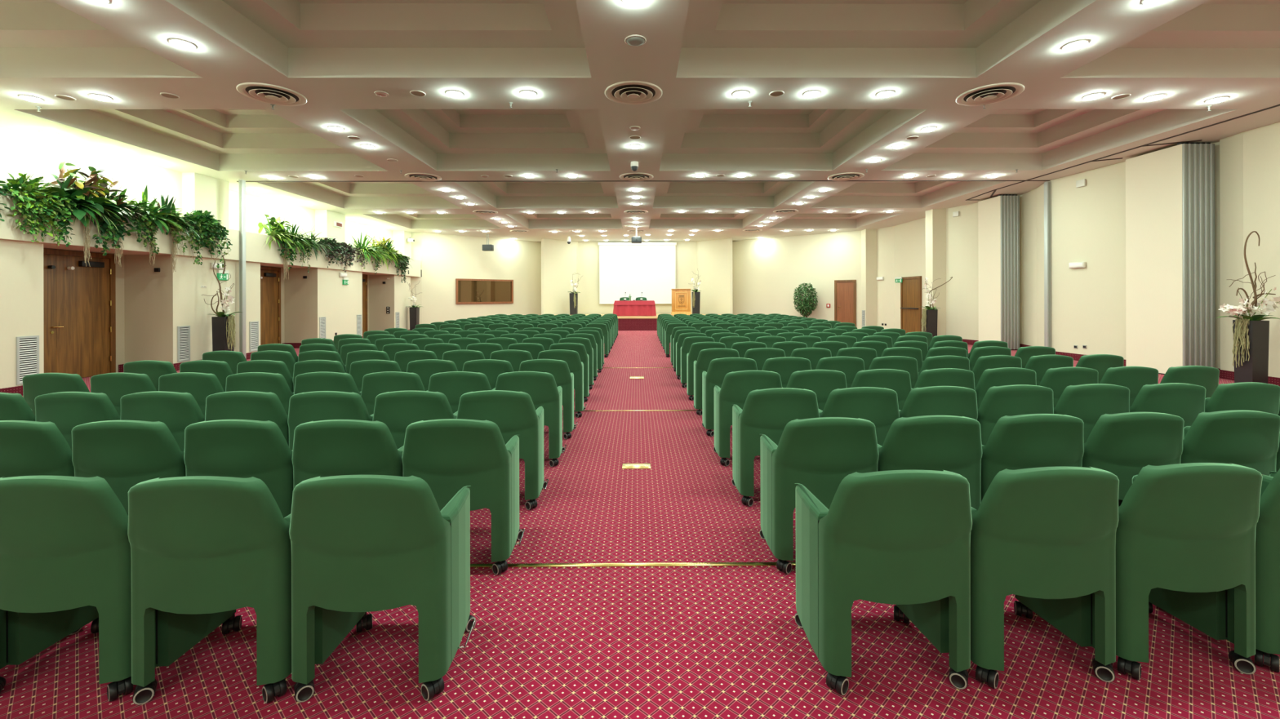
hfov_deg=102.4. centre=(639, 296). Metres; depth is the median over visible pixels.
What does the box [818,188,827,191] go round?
recessed light
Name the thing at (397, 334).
armchair
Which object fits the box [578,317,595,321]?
armchair
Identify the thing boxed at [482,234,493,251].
speaker
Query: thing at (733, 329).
armchair
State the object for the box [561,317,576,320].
armchair
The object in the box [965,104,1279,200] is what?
ceiling track
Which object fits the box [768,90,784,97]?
ceiling speaker
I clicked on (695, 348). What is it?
armchair
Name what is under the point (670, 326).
armchair
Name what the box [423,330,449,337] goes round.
armchair
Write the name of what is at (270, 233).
spider plant
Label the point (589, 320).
armchair
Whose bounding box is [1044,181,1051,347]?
wall trim
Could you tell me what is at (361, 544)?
armchair
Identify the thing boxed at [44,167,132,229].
peace lily
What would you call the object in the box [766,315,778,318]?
armchair
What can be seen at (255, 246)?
wall ledge
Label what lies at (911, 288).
door
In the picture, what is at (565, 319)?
armchair
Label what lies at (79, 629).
armchair
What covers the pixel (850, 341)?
armchair
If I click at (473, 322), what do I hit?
armchair
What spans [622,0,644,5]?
recessed light
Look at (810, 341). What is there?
armchair
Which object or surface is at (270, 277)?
door
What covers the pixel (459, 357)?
armchair
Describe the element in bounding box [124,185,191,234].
fern
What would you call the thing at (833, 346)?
armchair
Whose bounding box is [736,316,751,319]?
armchair
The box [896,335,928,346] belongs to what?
armchair
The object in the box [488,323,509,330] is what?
armchair
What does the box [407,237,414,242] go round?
camera
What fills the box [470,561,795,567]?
floor strip
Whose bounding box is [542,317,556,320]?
armchair
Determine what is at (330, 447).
armchair
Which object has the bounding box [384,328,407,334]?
armchair
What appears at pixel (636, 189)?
recessed light
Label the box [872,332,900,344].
armchair
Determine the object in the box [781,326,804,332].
armchair
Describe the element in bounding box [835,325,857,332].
armchair
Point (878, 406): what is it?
armchair
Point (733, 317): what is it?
armchair
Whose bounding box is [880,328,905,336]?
armchair
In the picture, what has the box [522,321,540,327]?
armchair
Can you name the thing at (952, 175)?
recessed light
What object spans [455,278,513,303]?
window
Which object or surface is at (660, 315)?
armchair
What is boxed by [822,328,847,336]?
armchair
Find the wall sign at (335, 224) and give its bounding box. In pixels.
[333,221,342,228]
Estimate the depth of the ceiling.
7.04 m
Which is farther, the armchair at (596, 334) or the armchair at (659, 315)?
the armchair at (659, 315)
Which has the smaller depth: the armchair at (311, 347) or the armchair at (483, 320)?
the armchair at (311, 347)
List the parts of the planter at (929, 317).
pot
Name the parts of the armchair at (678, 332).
armrest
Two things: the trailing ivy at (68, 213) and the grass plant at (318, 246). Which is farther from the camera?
the grass plant at (318, 246)
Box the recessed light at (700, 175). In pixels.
[694,173,704,177]
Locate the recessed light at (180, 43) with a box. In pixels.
[168,38,196,49]
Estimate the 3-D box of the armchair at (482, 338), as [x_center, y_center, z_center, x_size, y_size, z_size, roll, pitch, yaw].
[-2.736,1.047,9.040,0.557,0.820,0.506,0,0,0]
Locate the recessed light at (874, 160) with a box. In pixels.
[868,158,880,162]
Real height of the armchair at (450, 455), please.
0.820 m
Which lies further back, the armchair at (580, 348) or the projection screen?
the projection screen
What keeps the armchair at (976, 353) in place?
on the floor
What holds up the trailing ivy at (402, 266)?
hanging from the wall ledge
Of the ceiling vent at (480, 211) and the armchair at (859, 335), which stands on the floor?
the armchair at (859, 335)
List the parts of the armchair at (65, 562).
armrest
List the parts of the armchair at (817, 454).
armrest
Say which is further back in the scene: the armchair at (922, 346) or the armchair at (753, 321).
the armchair at (753, 321)
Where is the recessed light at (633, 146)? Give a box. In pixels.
[628,144,641,149]
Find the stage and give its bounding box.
[569,313,721,330]
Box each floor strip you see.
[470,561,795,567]
[562,409,702,411]
[611,367,673,368]
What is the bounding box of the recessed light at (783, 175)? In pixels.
[779,174,790,177]
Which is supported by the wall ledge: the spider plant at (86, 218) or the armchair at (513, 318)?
the spider plant at (86, 218)
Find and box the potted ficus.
[792,283,817,318]
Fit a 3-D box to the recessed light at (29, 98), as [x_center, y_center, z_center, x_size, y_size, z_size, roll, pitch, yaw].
[-8.267,-2.680,6.984,0.232,0.038,0.232,0,0,0]
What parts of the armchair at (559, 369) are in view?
armrest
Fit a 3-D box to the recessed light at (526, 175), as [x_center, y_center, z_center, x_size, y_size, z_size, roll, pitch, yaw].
[-2.490,-2.695,11.559,0.232,0.038,0.232,0,0,0]
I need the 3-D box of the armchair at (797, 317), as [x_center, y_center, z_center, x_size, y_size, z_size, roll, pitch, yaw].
[4.915,1.027,16.081,0.558,0.818,0.508,0,0,0]
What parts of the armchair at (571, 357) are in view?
armrest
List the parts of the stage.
edge trim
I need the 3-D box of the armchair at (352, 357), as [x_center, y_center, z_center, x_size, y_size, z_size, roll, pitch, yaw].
[-3.233,1.048,6.329,0.587,0.820,0.506,0,0,0]
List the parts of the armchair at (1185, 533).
armrest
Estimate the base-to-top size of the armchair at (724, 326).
0.818 m
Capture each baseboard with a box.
[0,385,22,395]
[118,364,124,372]
[173,351,255,370]
[282,342,301,348]
[962,338,1279,386]
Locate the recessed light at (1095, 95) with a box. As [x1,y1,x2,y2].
[1081,92,1104,100]
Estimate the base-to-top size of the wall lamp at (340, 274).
0.130 m
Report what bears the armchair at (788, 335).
on the floor
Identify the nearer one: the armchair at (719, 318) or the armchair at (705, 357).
the armchair at (705, 357)
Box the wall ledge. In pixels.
[0,191,421,276]
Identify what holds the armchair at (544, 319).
on the floor
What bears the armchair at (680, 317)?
on the floor
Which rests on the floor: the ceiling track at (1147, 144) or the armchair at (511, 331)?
the armchair at (511, 331)
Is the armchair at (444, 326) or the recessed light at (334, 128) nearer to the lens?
the recessed light at (334, 128)
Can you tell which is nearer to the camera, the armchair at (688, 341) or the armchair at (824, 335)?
the armchair at (688, 341)
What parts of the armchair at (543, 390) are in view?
armrest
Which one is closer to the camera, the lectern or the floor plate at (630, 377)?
the floor plate at (630, 377)
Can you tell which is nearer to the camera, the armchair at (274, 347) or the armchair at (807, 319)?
the armchair at (274, 347)
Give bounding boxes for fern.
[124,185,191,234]
[155,203,204,237]
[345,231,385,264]
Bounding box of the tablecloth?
[613,300,656,315]
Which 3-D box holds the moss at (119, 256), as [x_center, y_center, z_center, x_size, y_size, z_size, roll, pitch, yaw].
[-9.053,-0.987,8.924,0.105,0.944,0.130,0,0,14]
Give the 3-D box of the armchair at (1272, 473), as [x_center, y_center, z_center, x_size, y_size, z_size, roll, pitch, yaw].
[3.243,1.032,2.209,0.587,0.820,0.506,0,0,-4]
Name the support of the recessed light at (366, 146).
in the ceiling
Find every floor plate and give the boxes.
[622,463,650,469]
[629,376,644,378]
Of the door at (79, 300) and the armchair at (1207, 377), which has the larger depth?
the door at (79, 300)
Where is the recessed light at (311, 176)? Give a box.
[309,175,320,178]
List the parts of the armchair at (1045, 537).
armrest, armrest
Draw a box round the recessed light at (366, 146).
[360,144,374,149]
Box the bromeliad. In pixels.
[153,194,182,214]
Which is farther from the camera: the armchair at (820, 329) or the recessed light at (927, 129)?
the armchair at (820, 329)
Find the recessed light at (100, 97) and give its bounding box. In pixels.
[88,93,113,101]
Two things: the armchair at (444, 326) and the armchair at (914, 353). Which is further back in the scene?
the armchair at (444, 326)
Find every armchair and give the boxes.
[0,392,35,421]
[0,420,74,478]
[0,475,133,702]
[22,373,90,416]
[34,391,120,449]
[69,626,82,635]
[71,420,186,515]
[90,373,156,416]
[120,391,204,452]
[123,360,177,391]
[127,475,291,705]
[158,372,224,415]
[179,360,233,391]
[183,419,293,518]
[202,351,247,374]
[204,391,288,446]
[225,372,293,415]
[236,360,293,392]
[250,350,295,377]
[257,343,297,363]
[287,391,373,450]
[288,475,475,702]
[291,419,403,489]
[293,360,346,391]
[293,372,361,395]
[297,350,346,372]
[298,343,337,353]
[301,337,337,352]
[333,333,362,350]
[337,337,371,355]
[340,343,377,365]
[345,350,390,373]
[349,360,401,391]
[360,371,427,415]
[363,330,389,338]
[367,333,395,344]
[372,390,457,448]
[374,337,407,351]
[382,343,419,360]
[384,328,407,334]
[393,330,419,338]
[394,350,437,372]
[400,333,428,343]
[401,418,524,574]
[406,359,457,391]
[411,337,444,350]
[412,328,435,334]
[414,324,437,330]
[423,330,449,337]
[424,343,461,359]
[427,371,495,413]
[430,321,448,330]
[433,333,462,343]
[439,324,461,330]
[440,328,462,333]
[442,350,484,371]
[444,320,461,324]
[448,337,480,350]
[453,321,471,330]
[453,330,479,337]
[456,319,471,321]
[456,390,548,510]
[462,359,513,390]
[463,324,485,330]
[466,317,482,319]
[466,320,482,324]
[466,333,494,342]
[466,342,502,359]
[467,328,490,333]
[475,321,494,328]
[476,319,491,321]
[477,315,491,319]
[484,330,509,337]
[485,317,501,319]
[485,337,517,350]
[486,315,499,317]
[487,320,503,324]
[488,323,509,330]
[489,350,533,372]
[494,371,566,466]
[495,315,508,319]
[495,327,518,333]
[497,318,512,321]
[499,321,517,328]
[500,333,528,343]
[504,315,515,317]
[506,317,519,319]
[507,342,544,359]
[508,320,525,324]
[512,315,526,319]
[512,323,533,330]
[514,330,539,337]
[516,318,532,322]
[519,359,577,439]
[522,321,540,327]
[522,337,554,351]
[523,327,546,333]
[524,317,537,320]
[529,315,543,319]
[529,320,546,324]
[533,333,561,343]
[536,318,551,322]
[537,323,558,330]
[537,349,586,417]
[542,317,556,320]
[543,329,569,338]
[544,321,563,327]
[547,315,561,319]
[549,342,590,402]
[551,320,567,324]
[551,327,574,334]
[555,318,572,322]
[558,337,594,389]
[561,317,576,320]
[561,323,582,331]
[564,315,579,319]
[565,333,598,380]
[566,321,586,328]
[571,320,589,324]
[573,329,602,373]
[576,318,592,323]
[577,327,604,366]
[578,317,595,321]
[582,315,597,319]
[586,323,608,357]
[589,321,610,353]
[592,320,612,349]
[595,318,613,346]
[597,317,614,343]
[600,315,616,340]
[603,315,617,337]
[604,313,617,335]
[619,297,629,300]
[635,297,646,300]
[657,314,671,336]
[657,315,673,337]
[658,315,674,340]
[659,316,675,343]
[661,318,679,346]
[662,320,681,349]
[663,321,684,352]
[665,323,687,357]
[671,326,695,365]
[672,328,700,371]
[675,333,706,379]
[677,315,692,319]
[680,316,694,321]
[680,336,714,387]
[682,318,698,323]
[684,320,702,324]
[686,342,725,400]
[687,321,706,327]
[690,323,711,330]
[693,348,739,415]
[695,315,710,319]
[698,316,713,320]
[699,326,723,333]
[702,318,718,322]
[702,357,757,436]
[704,328,730,337]
[706,320,723,324]
[710,320,728,326]
[711,332,738,342]
[713,370,782,466]
[715,323,735,329]
[717,316,732,319]
[719,336,750,348]
[722,318,736,321]
[727,319,743,323]
[727,326,749,333]
[730,315,743,318]
[730,342,766,357]
[732,387,819,506]
[733,320,751,326]
[734,328,759,336]
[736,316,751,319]
[738,323,759,329]
[742,318,756,321]
[743,332,771,342]
[743,347,785,370]
[747,319,764,323]
[748,315,761,318]
[754,316,769,319]
[754,326,777,333]
[755,320,773,326]
[755,336,786,347]
[759,417,879,573]
[761,318,776,320]
[761,356,811,387]
[763,322,783,328]
[764,328,788,336]
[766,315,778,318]
[768,319,786,323]
[772,341,807,356]
[773,316,788,319]
[776,332,804,341]
[777,320,795,326]
[781,318,796,320]
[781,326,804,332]
[784,315,796,318]
[786,322,808,328]
[786,369,847,410]
[790,319,806,322]
[790,335,821,347]
[790,347,831,369]
[791,316,806,319]
[793,328,817,335]
[794,470,972,695]
[800,320,817,328]
[801,317,816,320]
[808,326,831,332]
[808,332,835,342]
[810,322,831,328]
[811,319,827,322]
[812,341,847,356]
[815,356,865,387]
[818,386,899,446]
[822,320,840,328]
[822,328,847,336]
[826,335,857,347]
[833,322,855,328]
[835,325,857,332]
[835,347,876,370]
[840,332,868,342]
[850,368,911,410]
[851,328,876,336]
[852,341,887,357]
[861,325,884,332]
[861,335,893,347]
[868,355,918,388]
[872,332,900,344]
[877,415,982,510]
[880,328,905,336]
[880,346,922,372]
[892,341,928,361]
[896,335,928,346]
[898,386,977,420]
[905,331,932,346]
[911,368,975,391]
[918,355,969,376]
[922,346,967,364]
[928,335,962,351]
[932,340,968,358]
[968,340,1008,358]
[968,346,1011,371]
[969,466,1119,688]
[972,355,1022,387]
[974,367,1036,408]
[977,384,1053,445]
[980,413,1084,501]
[1014,346,1055,368]
[1024,355,1073,386]
[1039,367,1098,408]
[1053,383,1129,443]
[1075,354,1124,383]
[1081,412,1184,506]
[1099,366,1158,406]
[1115,462,1262,679]
[1129,382,1205,439]
[1160,365,1219,398]
[1180,409,1279,475]
[1204,382,1279,414]
[1254,468,1279,672]
[1269,471,1277,476]
[1275,434,1279,471]
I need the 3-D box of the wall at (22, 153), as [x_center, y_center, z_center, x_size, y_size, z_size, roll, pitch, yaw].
[-10.276,-1.909,9.513,1.073,1.570,24.335,0,0,3]
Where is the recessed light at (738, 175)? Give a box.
[736,173,746,177]
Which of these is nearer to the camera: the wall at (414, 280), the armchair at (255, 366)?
the armchair at (255, 366)
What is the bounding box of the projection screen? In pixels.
[598,242,676,304]
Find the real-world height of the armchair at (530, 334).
0.820 m
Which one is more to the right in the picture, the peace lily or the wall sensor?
the wall sensor
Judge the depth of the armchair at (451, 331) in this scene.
10.53 m
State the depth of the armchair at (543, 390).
4.35 m
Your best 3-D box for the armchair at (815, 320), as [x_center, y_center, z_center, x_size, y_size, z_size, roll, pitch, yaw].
[4.915,1.027,14.298,0.558,0.818,0.508,0,0,-1]
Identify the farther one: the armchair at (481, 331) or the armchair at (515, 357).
the armchair at (481, 331)
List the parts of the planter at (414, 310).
pot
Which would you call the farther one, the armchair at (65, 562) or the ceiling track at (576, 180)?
the ceiling track at (576, 180)
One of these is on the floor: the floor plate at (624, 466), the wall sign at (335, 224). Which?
the floor plate at (624, 466)
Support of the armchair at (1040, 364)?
on the floor
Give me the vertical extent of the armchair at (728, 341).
0.820 m
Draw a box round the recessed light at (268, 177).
[266,176,278,179]
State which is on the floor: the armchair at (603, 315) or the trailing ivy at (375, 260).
the armchair at (603, 315)
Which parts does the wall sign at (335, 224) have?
panel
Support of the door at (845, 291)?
in the wall at (766, 273)
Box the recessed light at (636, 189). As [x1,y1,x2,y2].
[631,188,640,191]
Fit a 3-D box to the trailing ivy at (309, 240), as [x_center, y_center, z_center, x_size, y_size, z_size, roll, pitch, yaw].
[-9.174,-1.169,13.893,0.586,1.060,0.719,0,0,5]
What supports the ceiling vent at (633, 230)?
in the ceiling
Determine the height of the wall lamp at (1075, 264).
0.130 m
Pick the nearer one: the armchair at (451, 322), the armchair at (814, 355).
the armchair at (814, 355)
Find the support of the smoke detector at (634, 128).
attached to the ceiling
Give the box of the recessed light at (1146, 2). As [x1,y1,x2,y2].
[1141,0,1168,4]
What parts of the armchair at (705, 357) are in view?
armrest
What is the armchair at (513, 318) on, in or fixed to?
on the floor
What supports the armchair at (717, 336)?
on the floor
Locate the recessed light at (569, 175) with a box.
[567,174,577,177]
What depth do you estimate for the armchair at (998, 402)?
3.61 m
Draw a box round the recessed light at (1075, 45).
[1061,39,1089,50]
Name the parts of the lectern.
panel frame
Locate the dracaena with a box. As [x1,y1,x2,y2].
[92,186,159,229]
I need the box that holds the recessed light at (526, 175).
[524,174,533,177]
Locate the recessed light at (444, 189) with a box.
[441,188,450,191]
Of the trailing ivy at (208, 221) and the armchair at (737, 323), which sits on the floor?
the armchair at (737, 323)
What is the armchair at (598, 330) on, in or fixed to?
on the floor
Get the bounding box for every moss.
[83,208,92,266]
[112,220,124,266]
[147,224,156,266]
[170,225,177,272]
[209,227,217,257]
[283,243,288,279]
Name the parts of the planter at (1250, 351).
pot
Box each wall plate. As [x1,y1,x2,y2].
[952,211,959,217]
[1075,178,1085,187]
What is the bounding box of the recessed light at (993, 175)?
[986,174,999,177]
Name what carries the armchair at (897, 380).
on the floor
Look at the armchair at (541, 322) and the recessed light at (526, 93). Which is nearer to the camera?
the recessed light at (526, 93)
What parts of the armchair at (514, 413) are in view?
armrest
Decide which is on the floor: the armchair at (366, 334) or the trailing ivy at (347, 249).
the armchair at (366, 334)
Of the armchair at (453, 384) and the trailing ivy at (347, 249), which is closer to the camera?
the armchair at (453, 384)
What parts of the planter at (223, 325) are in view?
pot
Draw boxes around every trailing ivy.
[0,173,73,245]
[0,180,15,221]
[45,186,77,247]
[124,202,159,255]
[160,212,198,264]
[181,208,232,271]
[272,229,300,269]
[296,235,311,272]
[317,237,342,267]
[337,241,357,272]
[354,247,368,269]
[371,251,382,274]
[394,253,409,283]
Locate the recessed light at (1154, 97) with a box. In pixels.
[1142,93,1166,101]
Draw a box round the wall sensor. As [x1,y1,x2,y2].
[154,267,159,271]
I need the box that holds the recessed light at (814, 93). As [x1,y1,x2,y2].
[803,89,821,97]
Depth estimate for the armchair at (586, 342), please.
8.00 m
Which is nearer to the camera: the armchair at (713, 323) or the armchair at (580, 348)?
the armchair at (580, 348)
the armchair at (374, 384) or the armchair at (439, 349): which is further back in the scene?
the armchair at (439, 349)
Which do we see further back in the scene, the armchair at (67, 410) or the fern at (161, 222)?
the fern at (161, 222)
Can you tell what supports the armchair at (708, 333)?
on the floor
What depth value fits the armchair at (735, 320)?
14.01 m
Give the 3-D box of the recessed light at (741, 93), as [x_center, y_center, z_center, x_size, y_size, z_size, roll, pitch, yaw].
[1.352,-2.704,6.892,0.232,0.038,0.232,0,0,0]
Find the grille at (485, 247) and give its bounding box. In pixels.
[482,244,491,250]
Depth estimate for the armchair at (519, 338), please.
8.81 m
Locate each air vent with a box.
[16,335,39,385]
[177,325,190,362]
[248,321,258,351]
[319,316,325,338]
[356,314,361,335]
[395,311,399,328]
[862,310,865,326]
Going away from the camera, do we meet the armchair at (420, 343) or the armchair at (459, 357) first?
the armchair at (459, 357)
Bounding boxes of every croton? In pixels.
[47,158,124,204]
[364,234,394,256]
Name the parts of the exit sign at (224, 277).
panel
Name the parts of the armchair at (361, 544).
armrest, armrest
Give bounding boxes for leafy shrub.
[63,162,111,197]
[257,214,295,234]
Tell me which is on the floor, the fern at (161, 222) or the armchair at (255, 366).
the armchair at (255, 366)
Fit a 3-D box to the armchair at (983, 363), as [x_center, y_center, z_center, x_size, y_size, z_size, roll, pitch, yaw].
[3.819,1.030,5.665,0.588,0.820,0.506,0,0,-3]
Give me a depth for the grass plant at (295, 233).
13.65 m
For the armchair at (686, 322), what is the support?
on the floor
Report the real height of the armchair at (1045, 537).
0.820 m
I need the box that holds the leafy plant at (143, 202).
[108,184,156,210]
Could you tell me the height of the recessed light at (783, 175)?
0.038 m
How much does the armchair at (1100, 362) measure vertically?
0.820 m
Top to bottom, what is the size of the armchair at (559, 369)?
0.820 m
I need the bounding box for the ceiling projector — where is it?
[631,225,641,243]
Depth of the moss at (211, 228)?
10.89 m
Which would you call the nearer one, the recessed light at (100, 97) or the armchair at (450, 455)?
the armchair at (450, 455)
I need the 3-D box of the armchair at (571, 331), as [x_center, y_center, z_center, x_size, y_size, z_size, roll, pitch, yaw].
[-1.602,1.044,10.794,0.557,0.820,0.506,0,0,0]
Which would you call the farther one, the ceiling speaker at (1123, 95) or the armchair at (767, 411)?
the ceiling speaker at (1123, 95)
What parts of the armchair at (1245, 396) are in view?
armrest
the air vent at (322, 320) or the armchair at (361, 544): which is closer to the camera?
the armchair at (361, 544)
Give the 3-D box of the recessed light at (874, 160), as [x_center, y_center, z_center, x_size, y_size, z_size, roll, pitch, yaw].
[4.689,-2.713,10.281,0.232,0.038,0.232,0,0,0]
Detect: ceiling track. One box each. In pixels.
[236,180,1049,182]
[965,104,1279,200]
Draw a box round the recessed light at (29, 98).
[17,94,44,102]
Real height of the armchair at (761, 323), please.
0.818 m
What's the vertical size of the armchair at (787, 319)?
0.818 m
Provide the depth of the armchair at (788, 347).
7.14 m
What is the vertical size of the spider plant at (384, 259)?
0.955 m
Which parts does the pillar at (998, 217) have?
partition panel, partition panel, partition panel, partition panel, partition panel, partition panel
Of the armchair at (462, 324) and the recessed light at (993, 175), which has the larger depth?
the armchair at (462, 324)
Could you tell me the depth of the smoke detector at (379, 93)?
6.82 m
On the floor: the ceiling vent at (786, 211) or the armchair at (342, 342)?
the armchair at (342, 342)
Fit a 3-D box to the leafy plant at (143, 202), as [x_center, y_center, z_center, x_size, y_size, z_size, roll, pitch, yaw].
[-9.231,-1.631,9.295,0.600,0.757,1.009,0,0,0]
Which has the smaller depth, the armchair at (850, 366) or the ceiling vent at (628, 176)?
the armchair at (850, 366)
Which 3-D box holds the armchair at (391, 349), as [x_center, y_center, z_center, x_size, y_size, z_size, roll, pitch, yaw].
[-3.273,1.048,7.235,0.557,0.820,0.506,0,0,0]
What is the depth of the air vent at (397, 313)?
19.66 m
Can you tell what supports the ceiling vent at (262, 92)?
in the ceiling
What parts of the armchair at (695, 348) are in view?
armrest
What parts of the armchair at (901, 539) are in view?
armrest, armrest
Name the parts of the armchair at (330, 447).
armrest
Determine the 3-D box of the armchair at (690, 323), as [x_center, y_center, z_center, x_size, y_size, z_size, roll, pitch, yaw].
[1.471,1.036,13.341,0.558,0.818,0.508,0,0,-1]
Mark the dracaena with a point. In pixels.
(120, 199)
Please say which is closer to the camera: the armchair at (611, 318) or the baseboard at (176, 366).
the baseboard at (176, 366)
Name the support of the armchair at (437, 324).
on the floor
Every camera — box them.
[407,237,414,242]
[567,236,570,244]
[631,161,639,171]
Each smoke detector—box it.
[374,90,388,97]
[629,125,639,130]
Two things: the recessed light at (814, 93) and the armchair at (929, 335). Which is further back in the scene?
the armchair at (929, 335)
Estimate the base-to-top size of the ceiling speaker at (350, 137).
0.012 m
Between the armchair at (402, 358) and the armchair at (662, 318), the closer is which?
the armchair at (402, 358)
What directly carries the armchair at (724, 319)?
on the floor
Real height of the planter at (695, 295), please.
2.187 m
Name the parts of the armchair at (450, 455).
armrest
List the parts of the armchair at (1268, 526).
armrest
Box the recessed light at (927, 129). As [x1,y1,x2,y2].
[920,126,937,132]
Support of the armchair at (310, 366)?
on the floor
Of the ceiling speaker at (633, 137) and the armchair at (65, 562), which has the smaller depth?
the armchair at (65, 562)
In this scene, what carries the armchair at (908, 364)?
on the floor
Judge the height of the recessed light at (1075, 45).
0.038 m
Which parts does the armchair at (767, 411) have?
armrest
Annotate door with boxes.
[43,248,115,377]
[260,266,280,345]
[362,274,367,337]
[834,280,856,327]
[900,275,921,333]
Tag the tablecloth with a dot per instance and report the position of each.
(621, 308)
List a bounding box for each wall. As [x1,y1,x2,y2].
[0,126,422,270]
[0,239,410,388]
[410,276,422,324]
[421,232,541,324]
[541,238,732,315]
[732,229,876,328]
[876,121,1279,377]
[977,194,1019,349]
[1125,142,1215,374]
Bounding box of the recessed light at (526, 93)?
[519,89,537,97]
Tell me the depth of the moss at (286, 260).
13.15 m
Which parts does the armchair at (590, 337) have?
armrest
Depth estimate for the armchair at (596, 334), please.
9.77 m
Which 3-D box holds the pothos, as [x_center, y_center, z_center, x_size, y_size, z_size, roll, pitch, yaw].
[-9.160,-1.241,8.870,0.628,1.128,0.695,0,0,15]
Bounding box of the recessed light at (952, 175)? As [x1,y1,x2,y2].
[946,174,957,177]
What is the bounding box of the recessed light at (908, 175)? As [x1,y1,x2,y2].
[903,174,915,177]
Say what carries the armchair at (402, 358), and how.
on the floor
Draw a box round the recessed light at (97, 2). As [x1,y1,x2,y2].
[84,0,110,4]
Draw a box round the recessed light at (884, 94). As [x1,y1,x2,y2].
[875,89,894,97]
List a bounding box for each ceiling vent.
[235,82,306,106]
[404,173,441,181]
[472,209,497,214]
[510,230,528,232]
[604,80,662,104]
[619,173,653,181]
[623,209,648,214]
[627,229,645,232]
[742,228,762,231]
[773,208,798,213]
[827,172,864,181]
[955,82,1024,106]
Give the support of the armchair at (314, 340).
on the floor
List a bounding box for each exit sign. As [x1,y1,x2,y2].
[217,270,228,280]
[342,277,348,284]
[894,276,902,282]
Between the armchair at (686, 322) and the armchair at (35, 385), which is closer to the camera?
the armchair at (35, 385)
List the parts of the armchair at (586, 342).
armrest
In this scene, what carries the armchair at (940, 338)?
on the floor
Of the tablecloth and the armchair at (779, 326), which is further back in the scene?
the tablecloth
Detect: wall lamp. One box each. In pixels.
[210,262,226,269]
[338,272,346,277]
[876,276,884,279]
[1068,262,1085,268]
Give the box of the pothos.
[92,192,136,255]
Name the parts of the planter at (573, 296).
pot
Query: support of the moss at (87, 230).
hanging from the wall ledge
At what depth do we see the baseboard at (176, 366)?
10.30 m
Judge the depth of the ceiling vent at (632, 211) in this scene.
16.45 m
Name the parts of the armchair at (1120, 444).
armrest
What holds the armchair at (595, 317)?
on the floor
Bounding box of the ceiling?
[0,0,1279,241]
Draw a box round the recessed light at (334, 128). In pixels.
[327,125,344,131]
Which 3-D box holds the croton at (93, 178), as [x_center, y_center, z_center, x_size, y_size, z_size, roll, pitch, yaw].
[-9.214,-1.763,8.555,0.678,1.019,0.907,0,0,0]
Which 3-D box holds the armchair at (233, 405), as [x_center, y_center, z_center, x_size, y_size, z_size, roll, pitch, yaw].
[-2.669,1.046,3.678,0.587,0.820,0.506,0,0,0]
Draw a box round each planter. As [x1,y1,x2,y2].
[201,253,242,351]
[406,281,424,330]
[568,273,580,315]
[688,268,701,314]
[920,276,952,337]
[1216,231,1279,383]
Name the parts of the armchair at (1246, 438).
armrest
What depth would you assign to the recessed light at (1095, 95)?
6.96 m
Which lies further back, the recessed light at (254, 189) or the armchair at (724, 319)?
the armchair at (724, 319)
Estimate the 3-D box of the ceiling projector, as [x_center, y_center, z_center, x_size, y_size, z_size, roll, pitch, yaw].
[-0.134,-2.392,19.697,0.380,0.655,0.445,0,0,0]
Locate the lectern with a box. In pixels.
[671,288,691,315]
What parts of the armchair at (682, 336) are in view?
armrest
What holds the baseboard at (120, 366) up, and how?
attached to the wall at (151, 305)
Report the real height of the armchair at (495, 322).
0.818 m
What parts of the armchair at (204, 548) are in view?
armrest, armrest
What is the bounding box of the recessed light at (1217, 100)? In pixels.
[1204,96,1229,103]
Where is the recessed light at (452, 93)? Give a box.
[445,89,463,97]
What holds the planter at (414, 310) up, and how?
on the floor
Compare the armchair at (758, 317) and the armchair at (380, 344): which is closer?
the armchair at (380, 344)
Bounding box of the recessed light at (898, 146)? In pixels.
[891,144,905,149]
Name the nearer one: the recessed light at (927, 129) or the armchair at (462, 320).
the recessed light at (927, 129)
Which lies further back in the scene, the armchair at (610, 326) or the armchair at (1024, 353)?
the armchair at (610, 326)
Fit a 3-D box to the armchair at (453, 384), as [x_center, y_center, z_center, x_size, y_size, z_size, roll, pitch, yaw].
[-1.526,1.044,4.565,0.587,0.820,0.506,0,0,-1]
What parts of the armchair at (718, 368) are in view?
armrest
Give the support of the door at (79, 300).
in the wall at (151, 305)
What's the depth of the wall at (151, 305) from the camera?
10.37 m
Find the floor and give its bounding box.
[0,330,1279,718]
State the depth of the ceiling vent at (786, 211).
16.37 m
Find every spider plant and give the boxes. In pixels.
[68,181,124,231]
[259,213,302,253]
[371,242,395,267]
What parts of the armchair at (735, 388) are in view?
armrest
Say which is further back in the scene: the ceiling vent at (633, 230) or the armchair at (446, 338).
the ceiling vent at (633, 230)
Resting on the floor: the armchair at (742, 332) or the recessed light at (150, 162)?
the armchair at (742, 332)
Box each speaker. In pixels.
[54,94,75,100]
[160,92,179,98]
[347,136,360,139]
[409,90,426,96]
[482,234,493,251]
[624,35,646,46]
[629,135,640,139]
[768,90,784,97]
[906,136,918,139]
[1111,93,1130,99]
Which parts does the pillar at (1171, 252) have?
partition panel, partition panel, partition panel, partition panel, partition panel, partition panel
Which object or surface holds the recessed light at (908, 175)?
in the ceiling
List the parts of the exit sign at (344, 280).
panel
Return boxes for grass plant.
[286,224,318,259]
[297,226,336,258]
[377,235,413,272]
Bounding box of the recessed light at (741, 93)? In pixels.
[732,89,749,97]
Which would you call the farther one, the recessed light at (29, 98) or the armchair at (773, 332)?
the armchair at (773, 332)
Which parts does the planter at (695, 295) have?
pot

